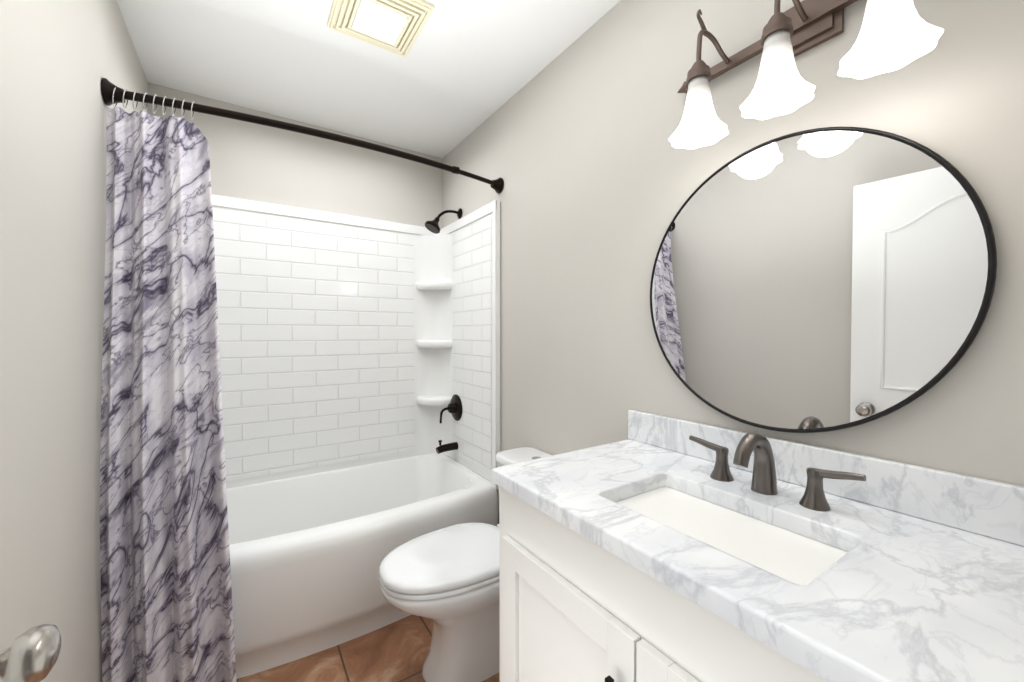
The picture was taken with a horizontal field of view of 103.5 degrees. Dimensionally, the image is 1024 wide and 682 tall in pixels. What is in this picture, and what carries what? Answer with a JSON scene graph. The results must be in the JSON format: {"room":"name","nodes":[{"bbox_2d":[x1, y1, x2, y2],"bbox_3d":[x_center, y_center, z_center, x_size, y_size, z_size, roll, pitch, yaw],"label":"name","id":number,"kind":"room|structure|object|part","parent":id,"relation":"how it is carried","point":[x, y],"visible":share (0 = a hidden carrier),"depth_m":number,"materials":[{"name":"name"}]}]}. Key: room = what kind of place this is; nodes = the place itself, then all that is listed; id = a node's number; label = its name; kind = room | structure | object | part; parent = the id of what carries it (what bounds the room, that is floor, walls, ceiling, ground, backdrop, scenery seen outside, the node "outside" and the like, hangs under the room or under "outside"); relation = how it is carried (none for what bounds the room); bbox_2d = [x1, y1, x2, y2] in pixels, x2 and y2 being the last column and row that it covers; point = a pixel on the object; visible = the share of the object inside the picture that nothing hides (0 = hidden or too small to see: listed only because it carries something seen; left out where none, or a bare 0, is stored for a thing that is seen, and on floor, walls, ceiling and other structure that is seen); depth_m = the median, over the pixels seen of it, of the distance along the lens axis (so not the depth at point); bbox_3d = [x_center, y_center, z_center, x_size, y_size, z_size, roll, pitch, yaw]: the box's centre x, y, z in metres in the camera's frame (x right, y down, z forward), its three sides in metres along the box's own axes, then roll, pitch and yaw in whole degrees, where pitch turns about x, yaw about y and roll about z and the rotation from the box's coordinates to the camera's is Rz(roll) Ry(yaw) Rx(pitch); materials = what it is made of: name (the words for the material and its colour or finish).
{"room":"bathroom","nodes":[
{"label":"bathroom","id":0,"kind":"room"},
{"bbox_2d":[0,0,147,681],"bbox_3d":[-1.037,0.016,0.807,0.100,2.440,2.830,-1,1,-33],"label":"wall","id":1,"kind":"structure","parent":0,"point":[60,60],"depth_m":0.95,"materials":[{"name":"paint"}]},
{"bbox_2d":[100,78,503,681],"bbox_3d":[-0.645,0.169,1.665,1.497,2.035,0.234,-1,1,-33],"label":"shower curtain","id":2,"kind":"object","parent":1,"relation":"attached to","point":[166,599],"visible":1,"depth_m":1.31,"materials":[{"name":"purple fabric"}]},
{"bbox_3d":[-0.671,-0.810,1.689,1.497,0.080,0.138,-1,1,-33],"label":"rod","id":3,"kind":"part","parent":2,"relation":"part of","materials":[{"name":"black metal"}]},
{"bbox_2d":[148,82,442,228],"bbox_3d":[-1.124,-0.012,2.386,1.500,2.440,0.100,-1,1,-33],"label":"wall","id":4,"kind":"structure","parent":0,"point":[259,162],"depth_m":2.29,"materials":[{"name":"paint"}]},
{"bbox_2d":[236,614,499,681],"bbox_3d":[-0.370,1.258,1.270,1.700,0.060,2.830,-1,1,-33],"label":"floor","id":5,"kind":"structure","parent":0,"point":[398,651],"depth_m":1.54,"materials":[{"name":"tile"}]},
{"bbox_2d":[212,194,499,678],"bbox_3d":[-0.859,0.199,1.991,1.495,2.032,0.852,-1,1,-33],"label":"tub surround","id":6,"kind":"object","parent":5,"relation":"on","point":[360,370],"visible":0.73,"depth_m":2.24,"materials":[{"name":"white tile"}]},
{"bbox_2d":[212,452,498,678],"bbox_3d":[-0.859,0.985,2.004,1.494,0.460,0.852,-1,1,-33],"label":"tub","id":7,"kind":"object","parent":6,"relation":"in","point":[308,548],"depth_m":1.70,"materials":[{"name":"white ceramic"}]},
{"bbox_2d":[415,281,452,291],"bbox_3d":[-0.502,-0.355,2.597,0.175,0.050,0.175,-1,1,-33],"label":"corner shelf","id":8,"kind":"object","parent":6,"relation":"attached to","point":[420,286],"depth_m":2.57,"materials":[{"name":"white plastic"}]},
{"bbox_2d":[416,339,452,348],"bbox_3d":[-0.502,0.020,2.603,0.175,0.050,0.175,-1,1,-33],"label":"corner shelf","id":9,"kind":"object","parent":6,"relation":"attached to","point":[420,343],"depth_m":2.57,"materials":[{"name":"white plastic"}]},
{"bbox_2d":[416,394,452,406],"bbox_3d":[-0.502,0.390,2.610,0.175,0.050,0.175,-1,1,-33],"label":"corner shelf","id":10,"kind":"object","parent":6,"relation":"attached to","point":[422,400],"depth_m":2.59,"materials":[{"name":"white plastic"}]},
{"bbox_3d":[-0.418,-0.737,2.457,0.228,0.175,0.100,-1,1,-33],"label":"shower head arm","id":11,"kind":"part","parent":6,"relation":"part of"},
{"bbox_3d":[-0.403,0.647,2.491,0.136,0.081,0.048,-1,1,-33],"label":"shower spout","id":12,"kind":"part","parent":6,"relation":"part of","materials":[{"name":"black metal"}]},
{"bbox_2d":[379,447,551,681],"bbox_3d":[-0.122,0.859,1.559,0.756,0.728,0.396,-1,1,-33],"label":"toilet","id":13,"kind":"object","parent":5,"relation":"on","point":[446,580],"visible":0.56,"depth_m":1.41,"materials":[{"name":"white ceramic"}]},
{"bbox_3d":[-0.207,0.795,1.502,0.553,0.055,0.377,-1,1,-33],"label":"seat","id":14,"kind":"part","parent":13,"relation":"part of","materials":[{"name":"white ceramic"}]},
{"bbox_3d":[-0.141,1.023,1.550,0.705,0.400,0.374,-1,1,-33],"label":"bowl","id":15,"kind":"part","parent":13,"relation":"part of","materials":[{"name":"white ceramic"}]},
{"bbox_2d":[491,410,1023,681],"bbox_3d":[0.434,0.721,0.851,0.606,1.030,0.971,-1,1,-33],"label":"bathroom vanity","id":16,"kind":"object","parent":5,"relation":"on","point":[655,548],"visible":1,"depth_m":0.74,"materials":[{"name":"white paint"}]},
{"bbox_2d":[689,431,866,511],"bbox_3d":[0.548,0.277,0.913,0.148,0.145,0.370,-1,1,-33],"label":"faucet","id":17,"kind":"object","parent":16,"relation":"on","point":[762,493],"depth_m":0.91,"materials":[{"name":"grey"}]},
{"bbox_2d":[116,0,619,157],"bbox_3d":[-0.370,-1.242,1.226,1.700,0.060,2.830,-1,1,-33],"label":"ceiling","id":18,"kind":"structure","parent":0,"point":[459,73],"depth_m":1.75,"materials":[{"name":"paint"}]},
{"bbox_2d":[327,0,434,56],"bbox_3d":[-0.494,-1.197,1.505,0.310,0.036,0.310,-1,1,-33],"label":"fan","id":19,"kind":"object","parent":18,"relation":"attached to","point":[395,26],"visible":1,"depth_m":1.50,"materials":[{"name":"beige plastic"}]},
{"bbox_2d":[443,0,1023,523],"bbox_3d":[0.297,0.001,1.690,0.100,2.440,2.830,-1,1,-33],"label":"wall","id":20,"kind":"structure","parent":0,"point":[587,162],"depth_m":1.32,"materials":[{"name":"paint"}]},
{"bbox_2d":[668,0,943,148],"bbox_3d":[0.610,-0.674,0.896,0.237,0.320,0.680,-1,1,-33],"label":"sconce","id":21,"kind":"object","parent":20,"relation":"attached to","point":[894,35],"visible":1,"depth_m":0.87,"materials":[{"name":"white glass"}]},
{"bbox_2d":[650,127,996,432],"bbox_3d":[0.660,-0.140,1.022,0.025,0.732,0.732,-1,1,-33],"label":"mirror","id":22,"kind":"object","parent":20,"relation":"attached to","point":[824,279],"visible":1,"depth_m":0.93,"materials":[{"name":"black mirror"}]},
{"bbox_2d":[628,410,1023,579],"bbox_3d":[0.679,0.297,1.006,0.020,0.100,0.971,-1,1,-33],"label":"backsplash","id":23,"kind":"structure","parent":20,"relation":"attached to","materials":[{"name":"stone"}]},
{"bbox_3d":[0.367,0.028,0.135,1.500,2.440,0.120,-1,1,-33],"label":"wall","id":24,"kind":"structure","parent":0,"visible":0},
{"bbox_3d":[-0.452,0.258,0.130,0.101,1.955,0.760,-1,1,-33],"label":"door","id":25,"kind":"structure","parent":24,"relation":"in","visible":0},
{"bbox_2d":[0,624,60,681],"bbox_3d":[-0.555,0.350,0.440,0.084,0.066,0.068,-1,1,-33],"label":"door knob","id":26,"kind":"object","parent":25,"relation":"attached to","point":[31,654],"depth_m":0.44,"materials":[{"name":"grey metal"}]}
]}

